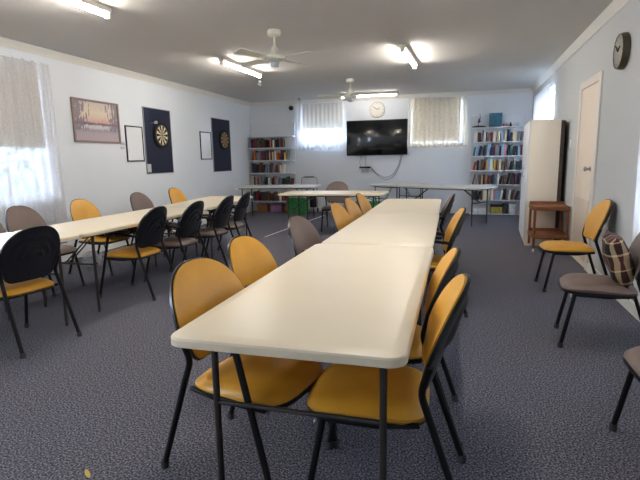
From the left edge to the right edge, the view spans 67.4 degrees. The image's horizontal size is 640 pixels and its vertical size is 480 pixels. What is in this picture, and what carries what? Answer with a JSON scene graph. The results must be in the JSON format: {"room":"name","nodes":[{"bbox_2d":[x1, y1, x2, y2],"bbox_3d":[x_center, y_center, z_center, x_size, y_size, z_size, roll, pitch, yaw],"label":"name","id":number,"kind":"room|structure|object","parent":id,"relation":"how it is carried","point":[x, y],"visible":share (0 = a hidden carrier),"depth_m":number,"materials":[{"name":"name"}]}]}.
{"room":"community hall","nodes":[
{"label":"community hall","id":0,"kind":"room"},
{"bbox_2d":[0,46,253,249],"bbox_3d":[-3.714,-1.033,5.828,0.200,2.830,14.200,2,10,16],"label":"wall","id":1,"kind":"structure","parent":0,"point":[100,174],"depth_m":7.81,"materials":[{"name":"paint"}]},
{"bbox_2d":[0,53,66,227],"bbox_3d":[-3.778,-1.018,4.911,0.104,1.972,2.840,2,10,16],"label":"curtain","id":2,"kind":"object","parent":1,"relation":"hanging from","point":[30,163],"visible":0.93,"depth_m":5.79,"materials":[{"name":"white fabric"}]},
{"bbox_2d":[70,97,120,143],"bbox_3d":[-3.248,-1.725,6.999,0.029,0.600,0.950,2,10,16],"label":"framed picture","id":3,"kind":"object","parent":1,"relation":"attached to","point":[93,121],"visible":1,"depth_m":6.95,"materials":[{"name":"brown"}]},
{"bbox_2d":[0,37,250,106],"bbox_3d":[-3.607,-2.283,5.581,0.070,0.085,13.800,2,10,16],"label":"trim","id":4,"kind":"structure","parent":1,"relation":"attached to","point":[5,42],"depth_m":7.03,"materials":[{"name":"white"}]},
{"bbox_2d":[124,125,144,161],"bbox_3d":[-3.024,-1.571,7.837,0.019,0.570,0.440,2,10,16],"label":"whiteboard","id":5,"kind":"object","parent":1,"relation":"attached to","point":[134,142],"visible":1,"depth_m":7.82,"materials":[{"name":"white plastic"}]},
{"bbox_2d":[61,207,253,261],"bbox_3d":[-3.586,0.316,6.026,0.018,0.100,13.800,2,10,16],"label":"baseboard","id":6,"kind":"structure","parent":1,"relation":"attached to","point":[87,251],"depth_m":7.21,"materials":[{"name":"white"}]},
{"bbox_2d":[142,106,173,173],"bbox_3d":[-2.845,-1.739,8.457,0.021,1.120,0.800,2,10,16],"label":"panel","id":7,"kind":"object","parent":1,"relation":"attached to","point":[160,159],"visible":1,"depth_m":8.38,"materials":[{"name":"blue fabric"}]},
{"bbox_2d":[153,122,168,147],"bbox_3d":[-2.805,-1.851,8.485,0.041,0.451,0.451,2,10,16],"label":"dartboard","id":8,"kind":"object","parent":7,"relation":"attached to","point":[160,130],"visible":1,"depth_m":8.45,"materials":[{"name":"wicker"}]},
{"bbox_2d":[199,131,211,159],"bbox_3d":[-2.392,-1.977,10.063,0.019,0.570,0.460,2,10,16],"label":"whiteboard","id":9,"kind":"object","parent":1,"relation":"attached to","point":[205,137],"visible":1,"depth_m":10.05,"materials":[{"name":"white plastic"}]},
{"bbox_2d":[211,117,231,171],"bbox_3d":[-2.200,-2.116,10.733,0.021,1.155,0.860,2,10,16],"label":"panel","id":10,"kind":"object","parent":1,"relation":"attached to","point":[221,158],"visible":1,"depth_m":10.63,"materials":[{"name":"blue fabric"}]},
{"bbox_2d":[219,130,228,149],"bbox_3d":[-2.153,-2.245,10.782,0.041,0.451,0.451,2,10,16],"label":"dartboard","id":11,"kind":"object","parent":10,"relation":"attached to","point":[223,135],"visible":1,"depth_m":10.74,"materials":[{"name":"wicker"}]},
{"bbox_2d":[0,0,612,102],"bbox_3d":[-0.238,-2.276,4.626,7.470,0.100,14.200,2,10,16],"label":"ceiling","id":12,"kind":"structure","parent":0,"point":[456,45],"depth_m":5.74,"materials":[{"name":"paint"}]},
{"bbox_2d":[60,0,111,19],"bbox_3d":[-2.196,-2.019,3.909,0.084,0.100,1.280,2,10,19],"label":"fluorescent light","id":13,"kind":"object","parent":12,"relation":"attached to","point":[89,5],"visible":1,"depth_m":4.29,"materials":[{"name":"white plastic"}]},
{"bbox_2d":[218,57,261,77],"bbox_3d":[-1.183,-2.607,7.292,0.084,0.100,1.280,2,10,18],"label":"fluorescent light","id":14,"kind":"object","parent":12,"relation":"attached to","point":[223,61],"visible":0.98,"depth_m":7.13,"materials":[{"name":"white plastic"}]},
{"bbox_2d":[233,28,315,67],"bbox_3d":[-0.512,-2.146,5.390,0.867,0.400,0.867,-2,10,-5],"label":"ceiling fan","id":15,"kind":"object","parent":12,"relation":"hanging from","point":[274,58],"visible":1,"depth_m":5.33,"materials":[{"name":"beige"}]},
{"bbox_2d":[317,79,382,101],"bbox_3d":[0.554,-2.736,8.779,0.924,0.400,0.924,7,13,40],"label":"ceiling fan","id":16,"kind":"object","parent":12,"relation":"hanging from","point":[350,95],"visible":1,"depth_m":8.74,"materials":[{"name":"beige"}]},
{"bbox_2d":[340,91,397,98],"bbox_3d":[1.077,-3.205,10.604,1.280,0.100,0.084,2,10,16],"label":"fluorescent light","id":17,"kind":"object","parent":12,"relation":"attached to","point":[387,93],"visible":0.78,"depth_m":10.52,"materials":[{"name":"white plastic"}]},
{"bbox_2d":[399,44,417,68],"bbox_3d":[1.248,-2.552,6.707,0.084,0.100,1.280,2,10,18],"label":"fluorescent light","id":18,"kind":"object","parent":12,"relation":"attached to","point":[404,48],"visible":1,"depth_m":6.51,"materials":[{"name":"white plastic"}]},
{"bbox_2d":[0,211,639,479],"bbox_3d":[-0.189,0.514,5.096,7.470,0.100,14.200,2,10,16],"label":"floor","id":19,"kind":"structure","parent":0,"point":[102,401],"depth_m":2.74,"materials":[{"name":"carpet"}]},
{"bbox_2d":[0,223,46,312],"bbox_3d":[-3.018,0.169,4.493,0.615,0.880,0.480,2,10,18],"label":"chair","id":20,"kind":"object","parent":19,"relation":"on","point":[2,230],"visible":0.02,"depth_m":4.68,"materials":[{"name":"beige plastic"}]},
{"bbox_2d":[0,232,78,325],"bbox_3d":[-2.554,0.448,3.224,0.760,0.735,1.826,2,10,16],"label":"folding table","id":21,"kind":"object","parent":19,"relation":"on","point":[4,237],"visible":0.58,"depth_m":3.84,"materials":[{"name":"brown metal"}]},
{"bbox_2d":[0,225,81,358],"bbox_3d":[-2.201,0.320,3.513,0.615,0.880,0.480,3,11,24],"label":"chair","id":22,"kind":"object","parent":19,"relation":"on","point":[31,254],"visible":1,"depth_m":3.37,"materials":[{"name":"yellow plastic"}]},
{"bbox_2d":[4,205,85,296],"bbox_3d":[-2.882,0.085,4.974,0.615,0.880,0.480,2,10,16],"label":"chair","id":23,"kind":"object","parent":19,"relation":"on","point":[19,217],"visible":0.4,"depth_m":4.97,"materials":[{"name":"grey fabric"}]},
{"bbox_2d":[85,469,89,477],"bbox_3d":[-0.985,0.987,2.032,0.020,0.017,0.060,-9,12,-39],"label":"dry leaf","id":24,"kind":"object","parent":19,"relation":"on","point":[87,473],"visible":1,"depth_m":2.03,"materials":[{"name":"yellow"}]},
{"bbox_2d":[68,199,133,275],"bbox_3d":[-2.653,-0.054,5.781,0.615,0.880,0.480,2,10,16],"label":"chair","id":25,"kind":"object","parent":19,"relation":"on","point":[80,209],"visible":0.56,"depth_m":5.70,"materials":[{"name":"yellow plastic"}]},
{"bbox_2d":[97,227,136,236],"bbox_3d":[-2.416,-0.126,5.701,0.439,0.169,0.440,0,10,4],"label":"cushion","id":26,"kind":"object","parent":25,"relation":"on","point":[131,230],"visible":0.22,"depth_m":5.56,"materials":[{"name":"fabric"}]},
{"bbox_2d":[14,207,206,311],"bbox_3d":[-2.021,0.122,5.100,0.760,0.735,2.109,2,10,16],"label":"folding table","id":27,"kind":"object","parent":19,"relation":"on","point":[91,227],"visible":0.49,"depth_m":4.46,"materials":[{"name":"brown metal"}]},
{"bbox_2d":[99,206,173,300],"bbox_3d":[-1.812,0.098,4.789,0.625,0.880,0.538,2,10,16],"label":"armchair","id":28,"kind":"object","parent":19,"relation":"on","point":[150,230],"visible":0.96,"depth_m":4.62,"materials":[{"name":"black plastic"}]},
{"bbox_2d":[130,192,181,256],"bbox_3d":[-2.369,-0.240,6.852,0.615,0.880,0.480,2,10,18],"label":"chair","id":29,"kind":"object","parent":19,"relation":"on","point":[139,201],"visible":0.38,"depth_m":6.84,"materials":[{"name":"beige plastic"}]},
{"bbox_2d":[144,200,208,281],"bbox_3d":[-1.578,-0.002,5.359,0.625,0.880,0.538,2,10,16],"label":"armchair","id":30,"kind":"object","parent":19,"relation":"on","point":[189,223],"visible":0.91,"depth_m":5.20,"materials":[{"name":"black plastic"}]},
{"bbox_2d":[168,188,207,242],"bbox_3d":[-2.170,-0.423,7.920,0.615,0.880,0.480,2,10,16],"label":"chair","id":31,"kind":"object","parent":19,"relation":"on","point":[175,195],"visible":0.4,"depth_m":7.90,"materials":[{"name":"yellow fabric"}]},
{"bbox_2d":[183,195,233,266],"bbox_3d":[-1.368,-0.124,6.060,0.625,0.880,0.538,1,10,14],"label":"armchair","id":32,"kind":"object","parent":19,"relation":"on","point":[222,214],"visible":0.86,"depth_m":5.88,"materials":[{"name":"black plastic"}]},
{"bbox_2d":[164,196,252,259],"bbox_3d":[-1.597,-0.210,7.028,0.760,0.735,1.826,1,10,9],"label":"folding table","id":33,"kind":"object","parent":19,"relation":"on","point":[210,202],"visible":0.48,"depth_m":6.54,"materials":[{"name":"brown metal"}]},
{"bbox_2d":[204,192,252,256],"bbox_3d":[-1.250,-0.234,6.698,0.625,0.880,0.538,1,10,10],"label":"chair","id":34,"kind":"object","parent":19,"relation":"on","point":[240,208],"visible":0.69,"depth_m":6.53,"materials":[{"name":"black plastic"}]},
{"bbox_2d":[161,257,339,479],"bbox_3d":[-0.311,0.532,2.053,0.625,0.880,0.538,4,11,28],"label":"chair","id":35,"kind":"object","parent":19,"relation":"on","point":[197,285],"visible":0.72,"depth_m":1.96,"materials":[{"name":"yellow plastic"}]},
{"bbox_2d":[257,203,269,211],"bbox_3d":[-1.446,-0.833,12.312,0.288,0.204,0.228,2,10,16],"label":"carton","id":36,"kind":"object","parent":19,"relation":"on","point":[261,207],"visible":0.92,"depth_m":12.21,"materials":[{"name":"orange cardboard"}]},
{"bbox_2d":[248,122,296,210],"bbox_3d":[-1.201,-1.824,12.097,1.170,2.220,0.250,2,10,16],"label":"bookcase","id":37,"kind":"object","parent":19,"relation":"on","point":[251,137],"visible":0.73,"depth_m":12.00,"materials":[{"name":"white wood"}]},
{"bbox_2d":[258,163,262,172],"bbox_3d":[-1.499,-1.831,12.148,0.084,0.256,0.147,2,10,16],"label":"book","id":38,"kind":"object","parent":37,"relation":"on","point":[261,164],"visible":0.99,"depth_m":12.11,"materials":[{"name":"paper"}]},
{"bbox_2d":[261,176,265,184],"bbox_3d":[-1.430,-1.500,12.193,0.091,0.235,0.144,2,10,16],"label":"book","id":39,"kind":"object","parent":37,"relation":"on","point":[263,177],"visible":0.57,"depth_m":12.14,"materials":[{"name":"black paper"}]},
{"bbox_2d":[264,140,267,147],"bbox_3d":[-1.343,-2.407,12.020,0.045,0.190,0.167,2,10,16],"label":"book","id":40,"kind":"object","parent":37,"relation":"on","point":[265,141],"visible":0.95,"depth_m":11.96,"materials":[{"name":"beige paper"}]},
{"bbox_2d":[268,193,271,200],"bbox_3d":[-1.277,-1.103,12.215,0.041,0.200,0.162,2,10,16],"label":"book","id":41,"kind":"object","parent":37,"relation":"on","point":[269,194],"visible":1,"depth_m":12.15,"materials":[{"name":"beige paper"}]},
{"bbox_2d":[276,176,280,184],"bbox_3d":[-1.052,-1.490,12.078,0.082,0.240,0.144,2,10,16],"label":"book","id":42,"kind":"object","parent":37,"relation":"on","point":[278,177],"visible":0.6,"depth_m":12.03,"materials":[{"name":"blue paper"}]},
{"bbox_2d":[280,150,282,159],"bbox_3d":[-0.949,-2.116,11.935,0.073,0.249,0.137,2,10,16],"label":"book","id":43,"kind":"object","parent":37,"relation":"on","point":[281,151],"visible":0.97,"depth_m":11.88,"materials":[{"name":"beige paper"}]},
{"bbox_2d":[282,164,285,172],"bbox_3d":[-0.893,-1.788,11.979,0.066,0.206,0.135,2,10,16],"label":"book","id":44,"kind":"object","parent":37,"relation":"on","point":[284,165],"visible":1,"depth_m":11.93,"materials":[{"name":"beige paper"}]},
{"bbox_2d":[286,150,290,159],"bbox_3d":[-0.789,-2.115,11.908,0.088,0.251,0.150,2,10,16],"label":"book","id":45,"kind":"object","parent":37,"relation":"on","point":[288,151],"visible":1,"depth_m":11.86,"materials":[{"name":"beige paper"}]},
{"bbox_2d":[227,235,318,421],"bbox_3d":[-0.199,0.423,2.690,0.625,0.880,0.538,3,10,22],"label":"chair","id":46,"kind":"object","parent":19,"relation":"on","point":[249,259],"visible":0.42,"depth_m":2.71,"materials":[{"name":"yellow leather"}]},
{"bbox_2d":[270,203,283,211],"bbox_3d":[-1.087,-0.829,12.221,0.308,0.214,0.208,2,10,16],"label":"carton","id":47,"kind":"object","parent":19,"relation":"on","point":[275,207],"visible":0.89,"depth_m":12.13,"materials":[{"name":"cardboard"}]},
{"bbox_2d":[234,184,320,219],"bbox_3d":[-0.935,-0.861,10.823,1.826,0.735,0.760,1,10,13],"label":"folding table","id":48,"kind":"object","parent":19,"relation":"on","point":[309,186],"visible":0.87,"depth_m":10.53,"materials":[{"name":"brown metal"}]},
{"bbox_2d":[287,197,306,213],"bbox_3d":[-0.556,-0.889,11.776,0.500,0.460,0.260,1,10,13],"label":"shopping bag","id":49,"kind":"object","parent":19,"relation":"on","point":[293,202],"visible":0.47,"depth_m":11.67,"materials":[{"name":"green fabric"}]},
{"bbox_2d":[171,243,433,479],"bbox_3d":[0.117,0.539,2.403,0.790,0.735,1.826,2,10,16],"label":"folding table","id":50,"kind":"object","parent":19,"relation":"on","point":[349,304],"visible":0.98,"depth_m":1.77,"materials":[{"name":"beige plastic"}]},
{"bbox_2d":[288,215,321,256],"bbox_3d":[0.065,0.261,3.621,0.625,0.880,0.538,3,10,23],"label":"chair","id":51,"kind":"object","parent":19,"relation":"on","point":[303,235],"visible":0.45,"depth_m":3.63,"materials":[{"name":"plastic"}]},
{"bbox_2d":[301,176,318,211],"bbox_3d":[-0.275,-1.136,11.934,0.454,0.885,0.174,2,10,16],"label":"cart","id":52,"kind":"object","parent":19,"relation":"on","point":[315,198],"visible":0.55,"depth_m":11.92,"materials":[{"name":"grey metal"}]},
{"bbox_2d":[278,191,388,234],"bbox_3d":[0.249,-0.474,8.405,1.826,0.735,0.760,2,10,16],"label":"folding table","id":53,"kind":"object","parent":19,"relation":"on","point":[288,194],"visible":0.84,"depth_m":8.15,"materials":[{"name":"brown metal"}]},
{"bbox_2d":[321,181,348,231],"bbox_3d":[0.285,-0.632,8.902,0.480,0.880,0.615,1,10,14],"label":"chair","id":54,"kind":"object","parent":19,"relation":"on","point":[334,186],"visible":0.44,"depth_m":9.03,"materials":[{"name":"fabric"}]},
{"bbox_2d":[330,202,351,231],"bbox_3d":[0.390,0.078,4.675,0.615,0.880,0.480,3,10,21],"label":"chair","id":55,"kind":"object","parent":19,"relation":"on","point":[340,217],"visible":0.38,"depth_m":4.68,"materials":[{"name":"yellow fabric"}]},
{"bbox_2d":[344,197,362,221],"bbox_3d":[0.551,-0.021,5.243,0.615,0.880,0.480,3,10,21],"label":"chair","id":56,"kind":"object","parent":19,"relation":"on","point":[351,207],"visible":0.27,"depth_m":5.26,"materials":[{"name":"yellow leather"}]},
{"bbox_2d":[356,193,371,214],"bbox_3d":[0.729,-0.129,5.869,0.615,0.880,0.480,3,10,21],"label":"chair","id":57,"kind":"object","parent":19,"relation":"on","point":[363,203],"visible":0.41,"depth_m":5.87,"materials":[{"name":"yellow plastic"}]},
{"bbox_2d":[355,197,381,206],"bbox_3d":[1.065,-0.688,10.381,0.624,0.472,0.322,3,10,20],"label":"shopping bag","id":58,"kind":"object","parent":19,"relation":"on","point":[376,201],"visible":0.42,"depth_m":10.19,"materials":[{"name":"green fabric"}]},
{"bbox_2d":[322,213,438,325],"bbox_3d":[0.609,0.238,4.140,0.760,0.735,1.826,2,10,15],"label":"folding table","id":59,"kind":"object","parent":19,"relation":"on","point":[370,228],"visible":0.62,"depth_m":3.76,"materials":[{"name":"beige plastic"}]},
{"bbox_2d":[307,273,470,479],"bbox_3d":[0.270,0.555,1.856,0.615,0.880,0.480,1,10,14],"label":"chair","id":60,"kind":"object","parent":19,"relation":"on","point":[341,389],"visible":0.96,"depth_m":1.74,"materials":[{"name":"yellow leather"}]},
{"bbox_2d":[370,182,425,200],"bbox_3d":[1.750,-0.894,10.738,1.096,0.735,0.760,-10,13,-43],"label":"folding table","id":61,"kind":"object","parent":19,"relation":"on","point":[396,184],"visible":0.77,"depth_m":10.48,"materials":[{"name":"white plastic"}]},
{"bbox_2d":[335,247,461,449],"bbox_3d":[0.387,0.465,2.377,0.615,0.880,0.480,1,10,14],"label":"chair","id":62,"kind":"object","parent":19,"relation":"on","point":[447,267],"visible":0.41,"depth_m":2.20,"materials":[{"name":"yellow plastic"}]},
{"bbox_2d":[366,199,440,279],"bbox_3d":[1.077,-0.065,5.885,0.760,0.735,1.826,2,10,15],"label":"folding table","id":63,"kind":"object","parent":19,"relation":"on","point":[388,206],"visible":0.56,"depth_m":5.58,"materials":[{"name":"beige plastic"}]},
{"bbox_2d":[436,193,454,239],"bbox_3d":[1.301,-0.116,5.727,0.625,0.880,0.538,1,10,13],"label":"chair","id":64,"kind":"object","parent":19,"relation":"on","point":[447,207],"visible":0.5,"depth_m":5.49,"materials":[{"name":"black plastic"}]},
{"bbox_2d":[399,184,496,226],"bbox_3d":[2.536,-0.734,9.704,0.760,0.735,1.826,-10,13,-43],"label":"folding table","id":65,"kind":"object","parent":19,"relation":"on","point":[465,188],"visible":0.88,"depth_m":9.35,"materials":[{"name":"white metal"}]},
{"bbox_2d":[429,207,467,317],"bbox_3d":[0.944,0.158,4.140,0.625,0.880,0.538,1,10,11],"label":"chair","id":66,"kind":"object","parent":19,"relation":"on","point":[453,229],"visible":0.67,"depth_m":3.94,"materials":[{"name":"yellow plastic"}]},
{"bbox_2d":[469,114,526,214],"bbox_3d":[3.944,-1.663,10.659,1.140,2.200,0.260,2,10,16],"label":"bookcase","id":67,"kind":"object","parent":19,"relation":"on","point":[488,213],"visible":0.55,"depth_m":10.60,"materials":[{"name":"white wood"}]},
{"bbox_2d":[472,207,485,213],"bbox_3d":[3.622,-0.682,10.910,0.328,0.134,0.208,2,10,16],"label":"carton","id":68,"kind":"object","parent":67,"relation":"on","point":[475,209],"visible":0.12,"depth_m":10.81,"materials":[{"name":"white cardboard"}]},
{"bbox_2d":[473,114,485,126],"bbox_3d":[3.520,-2.639,10.599,0.310,0.300,0.310,2,10,16],"label":"ornament","id":69,"kind":"object","parent":67,"relation":"on","point":[479,121],"visible":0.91,"depth_m":10.58,"materials":[{"name":"black plastic"}]},
{"bbox_2d":[486,144,490,155],"bbox_3d":[3.724,-1.991,10.624,0.100,0.249,0.139,2,10,16],"label":"book","id":70,"kind":"object","parent":67,"relation":"on","point":[489,145],"visible":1,"depth_m":10.56,"materials":[{"name":"blue paper"}]},
{"bbox_2d":[490,188,492,199],"bbox_3d":[3.851,-1.032,10.762,0.045,0.253,0.160,2,10,16],"label":"book","id":71,"kind":"object","parent":67,"relation":"on","point":[491,190],"visible":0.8,"depth_m":10.70,"materials":[{"name":"beige paper"}]},
{"bbox_2d":[490,159,492,169],"bbox_3d":[3.807,-1.678,10.674,0.056,0.245,0.165,2,10,16],"label":"book","id":72,"kind":"object","parent":67,"relation":"on","point":[491,160],"visible":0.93,"depth_m":10.59,"materials":[{"name":"beige paper"}]},
{"bbox_2d":[492,132,496,141],"bbox_3d":[3.841,-2.273,10.564,0.079,0.213,0.167,2,10,16],"label":"book","id":73,"kind":"object","parent":67,"relation":"on","point":[494,133],"visible":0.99,"depth_m":10.49,"materials":[{"name":"beige paper"}]},
{"bbox_2d":[489,113,502,126],"bbox_3d":[3.845,-2.628,10.502,0.270,0.300,0.026,2,10,16],"label":"picture book","id":74,"kind":"object","parent":67,"relation":"on","point":[495,119],"visible":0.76,"depth_m":10.49,"materials":[{"name":"blue paper"}]},
{"bbox_2d":[490,204,502,213],"bbox_3d":[3.968,-0.702,10.808,0.248,0.194,0.208,2,10,16],"label":"carton","id":75,"kind":"object","parent":67,"relation":"on","point":[494,208],"visible":1,"depth_m":10.72,"materials":[{"name":"yellow cardboard"}]},
{"bbox_2d":[496,132,500,141],"bbox_3d":[3.919,-2.267,10.535,0.080,0.208,0.168,2,10,16],"label":"book","id":76,"kind":"object","parent":67,"relation":"on","point":[498,133],"visible":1,"depth_m":10.46,"materials":[{"name":"beige paper"}]},
{"bbox_2d":[500,130,503,140],"bbox_3d":[3.982,-2.276,10.504,0.050,0.236,0.134,2,10,16],"label":"book","id":77,"kind":"object","parent":67,"relation":"on","point":[502,131],"visible":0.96,"depth_m":10.44,"materials":[{"name":"blue paper"}]},
{"bbox_2d":[501,144,503,155],"bbox_3d":[4.019,-1.983,10.564,0.052,0.244,0.170,2,10,16],"label":"book","id":78,"kind":"object","parent":67,"relation":"on","point":[502,145],"visible":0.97,"depth_m":10.49,"materials":[{"name":"blue paper"}]},
{"bbox_2d":[503,189,505,199],"bbox_3d":[4.116,-1.023,10.709,0.047,0.245,0.169,2,10,16],"label":"book","id":79,"kind":"object","parent":67,"relation":"on","point":[504,190],"visible":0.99,"depth_m":10.64,"materials":[{"name":"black paper"}]},
{"bbox_2d":[502,203,507,213],"bbox_3d":[4.151,-0.711,10.755,0.108,0.224,0.208,2,10,16],"label":"carton","id":80,"kind":"object","parent":67,"relation":"on","point":[505,205],"visible":0.94,"depth_m":10.67,"materials":[{"name":"black cardboard"}]},
{"bbox_2d":[508,203,515,213],"bbox_3d":[4.286,-0.707,10.717,0.148,0.224,0.208,2,10,16],"label":"carton","id":81,"kind":"object","parent":67,"relation":"on","point":[511,206],"visible":0.93,"depth_m":10.63,"materials":[{"name":"white cardboard"}]},
{"bbox_2d":[510,189,514,199],"bbox_3d":[4.267,-1.010,10.635,0.099,0.237,0.133,2,10,16],"label":"book","id":82,"kind":"object","parent":67,"relation":"on","point":[513,190],"visible":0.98,"depth_m":10.58,"materials":[{"name":"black paper"}]},
{"bbox_2d":[510,173,514,183],"bbox_3d":[4.247,-1.358,10.598,0.078,0.247,0.161,2,10,16],"label":"book","id":83,"kind":"object","parent":67,"relation":"on","point":[512,174],"visible":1,"depth_m":10.53,"materials":[{"name":"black paper"}]},
{"bbox_2d":[513,159,515,169],"bbox_3d":[4.272,-1.653,10.534,0.047,0.227,0.145,2,10,16],"label":"book","id":84,"kind":"object","parent":67,"relation":"on","point":[514,162],"visible":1,"depth_m":10.47,"materials":[{"name":"beige paper"}]},
{"bbox_2d":[514,173,517,183],"bbox_3d":[4.313,-1.349,10.576,0.054,0.234,0.164,2,10,16],"label":"book","id":85,"kind":"object","parent":67,"relation":"on","point":[516,174],"visible":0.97,"depth_m":10.51,"materials":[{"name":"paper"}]},
{"bbox_2d":[516,131,520,140],"bbox_3d":[4.308,-2.257,10.423,0.074,0.212,0.159,2,10,16],"label":"book","id":86,"kind":"object","parent":67,"relation":"on","point":[518,132],"visible":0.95,"depth_m":10.35,"materials":[{"name":"beige paper"}]},
{"bbox_2d":[517,173,520,183],"bbox_3d":[4.377,-1.354,10.557,0.077,0.248,0.157,2,10,16],"label":"book","id":87,"kind":"object","parent":67,"relation":"on","point":[519,174],"visible":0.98,"depth_m":10.49,"materials":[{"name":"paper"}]},
{"bbox_2d":[520,131,523,140],"bbox_3d":[4.382,-2.254,10.409,0.068,0.207,0.158,2,10,16],"label":"book","id":88,"kind":"object","parent":67,"relation":"on","point":[522,132],"visible":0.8,"depth_m":10.34,"materials":[{"name":"beige paper"}]},
{"bbox_2d":[519,119,565,245],"bbox_3d":[3.366,-0.893,7.384,0.482,1.790,1.250,2,10,19],"label":"tall cabinet","id":89,"kind":"object","parent":19,"relation":"on","point":[543,140],"visible":0.94,"depth_m":6.79,"materials":[{"name":"white wood"}]},
{"bbox_2d":[527,201,570,251],"bbox_3d":[3.139,-0.186,6.612,0.447,0.660,0.452,2,10,16],"label":"trolley","id":90,"kind":"object","parent":19,"relation":"on","point":[534,233],"visible":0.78,"depth_m":6.50,"materials":[{"name":"brown wood"}]},
{"bbox_2d":[527,228,568,239],"bbox_3d":[3.141,-0.092,6.628,0.447,0.090,0.452,2,10,16],"label":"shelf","id":91,"kind":"object","parent":90,"relation":"on","point":[538,233],"depth_m":6.51,"materials":[{"name":"brown wood"}]},
{"bbox_2d":[529,201,570,210],"bbox_3d":[3.134,-0.467,6.565,0.447,0.090,0.452,2,10,16],"label":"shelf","id":92,"kind":"object","parent":90,"relation":"on","point":[533,205],"depth_m":6.51,"materials":[{"name":"brown wood"}]},
{"bbox_2d":[534,199,612,291],"bbox_3d":[2.485,0.040,4.679,0.615,0.880,0.480,1,10,14],"label":"chair","id":93,"kind":"object","parent":19,"relation":"on","point":[598,216],"visible":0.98,"depth_m":4.57,"materials":[{"name":"yellow plastic"}]},
{"bbox_2d":[554,232,639,347],"bbox_3d":[1.986,0.283,3.291,0.615,0.880,0.480,3,10,22],"label":"chair","id":94,"kind":"object","parent":19,"relation":"on","point":[598,286],"visible":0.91,"depth_m":3.22,"materials":[{"name":"beige plastic"}]},
{"bbox_2d":[602,231,633,288],"bbox_3d":[2.022,0.124,3.263,0.183,0.327,0.376,4,11,27],"label":"cushion","id":95,"kind":"object","parent":94,"relation":"on","point":[617,257],"visible":1,"depth_m":3.12,"materials":[{"name":"fabric"}]},
{"bbox_2d":[609,346,639,479],"bbox_3d":[1.616,0.515,1.949,0.615,0.880,0.480,2,10,16],"label":"chair","id":96,"kind":"object","parent":19,"relation":"on","point":[631,357],"visible":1,"depth_m":2.21,"materials":[{"name":"beige plastic"}]},
{"bbox_2d":[250,92,550,209],"bbox_3d":[1.623,-2.084,11.508,7.370,2.830,0.200,2,10,16],"label":"wall","id":97,"kind":"structure","parent":0,"point":[450,165],"depth_m":11.35,"materials":[{"name":"paint"}]},
{"bbox_2d":[294,101,346,150],"bbox_3d":[0.009,-2.758,11.665,1.320,1.127,0.063,2,10,16],"label":"curtain","id":98,"kind":"object","parent":97,"relation":"hanging from","point":[321,126],"visible":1,"depth_m":11.66,"materials":[{"name":"white fabric"}]},
{"bbox_2d":[346,119,407,155],"bbox_3d":[1.347,-2.427,11.377,1.450,0.820,0.082,2,10,16],"label":"television","id":99,"kind":"object","parent":97,"relation":"attached to","point":[387,136],"visible":1,"depth_m":11.33,"materials":[{"name":"black plastic"}]},
{"bbox_2d":[369,102,384,117],"bbox_3d":[1.346,-3.066,11.287,0.370,0.370,0.043,2,10,16],"label":"wall clock","id":100,"kind":"object","parent":97,"relation":"attached to","point":[377,109],"visible":1,"depth_m":11.28,"materials":[{"name":"beige plastic"}]},
{"bbox_2d":[255,207,519,212],"bbox_3d":[1.454,-0.725,11.677,6.630,0.100,0.018,2,10,16],"label":"baseboard","id":101,"kind":"structure","parent":97,"relation":"attached to","point":[320,209],"depth_m":11.21,"materials":[{"name":"white"}]},
{"bbox_2d":[250,88,532,106],"bbox_3d":[1.401,-3.321,11.214,6.630,0.085,0.070,2,10,16],"label":"trim","id":102,"kind":"structure","parent":97,"relation":"attached to","point":[521,90],"depth_m":11.06,"materials":[{"name":"white paint"}]},
{"bbox_2d":[407,95,468,147],"bbox_3d":[2.662,-2.681,10.926,1.350,1.127,0.062,2,10,16],"label":"curtain","id":103,"kind":"object","parent":97,"relation":"hanging from","point":[432,121],"visible":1,"depth_m":10.92,"materials":[{"name":"beige fabric"}]},
{"bbox_2d":[532,0,639,304],"bbox_3d":[2.752,-0.843,4.023,0.200,2.830,14.200,2,10,17],"label":"wall","id":104,"kind":"structure","parent":0,"point":[619,127],"depth_m":4.76,"materials":[{"name":"grey paint"}]},
{"bbox_2d":[533,83,550,119],"bbox_3d":[4.025,-1.958,8.793,0.064,1.522,1.940,2,10,17],"label":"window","id":105,"kind":"structure","parent":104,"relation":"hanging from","point":[541,100],"depth_m":8.57,"materials":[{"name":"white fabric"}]},
{"bbox_2d":[549,89,554,118],"bbox_3d":[4.201,-1.994,8.717,0.050,1.390,1.730,2,10,17],"label":"window","id":106,"kind":"structure","parent":104,"relation":"in","point":[552,92],"depth_m":8.63,"materials":[{"name":"white glass"}]},
{"bbox_2d":[531,0,629,91],"bbox_3d":[2.600,-2.102,3.850,0.077,0.085,13.800,2,10,17],"label":"trim","id":107,"kind":"structure","parent":104,"relation":"attached to","point":[615,6],"depth_m":5.70,"materials":[{"name":"white paint"}]},
{"bbox_2d":[570,70,603,270],"bbox_3d":[3.098,-0.795,5.685,0.082,2.170,0.980,2,10,17],"label":"door","id":108,"kind":"structure","parent":104,"relation":"in","point":[590,97],"depth_m":5.61,"materials":[{"name":"beige wood"}]},
{"bbox_2d":[561,239,639,321],"bbox_3d":[2.667,0.502,4.267,0.018,0.100,13.770,2,10,17],"label":"baseboard","id":109,"kind":"structure","parent":104,"relation":"attached to","point":[629,305],"depth_m":4.04,"materials":[{"name":"white"}]},
{"bbox_2d":[613,32,630,69],"bbox_3d":[2.740,-1.717,4.363,0.068,0.320,0.320,2,10,17],"label":"wall clock","id":110,"kind":"object","parent":104,"relation":"attached to","point":[622,47],"visible":1,"depth_m":4.29,"materials":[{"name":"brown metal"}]},
{"bbox_2d":[632,139,639,240],"bbox_3d":[2.282,-0.764,3.066,0.064,1.792,1.380,2,10,16],"label":"curtain","id":111,"kind":"object","parent":104,"relation":"hanging from","point":[636,222],"visible":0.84,"depth_m":3.68,"materials":[{"name":"white fabric"}]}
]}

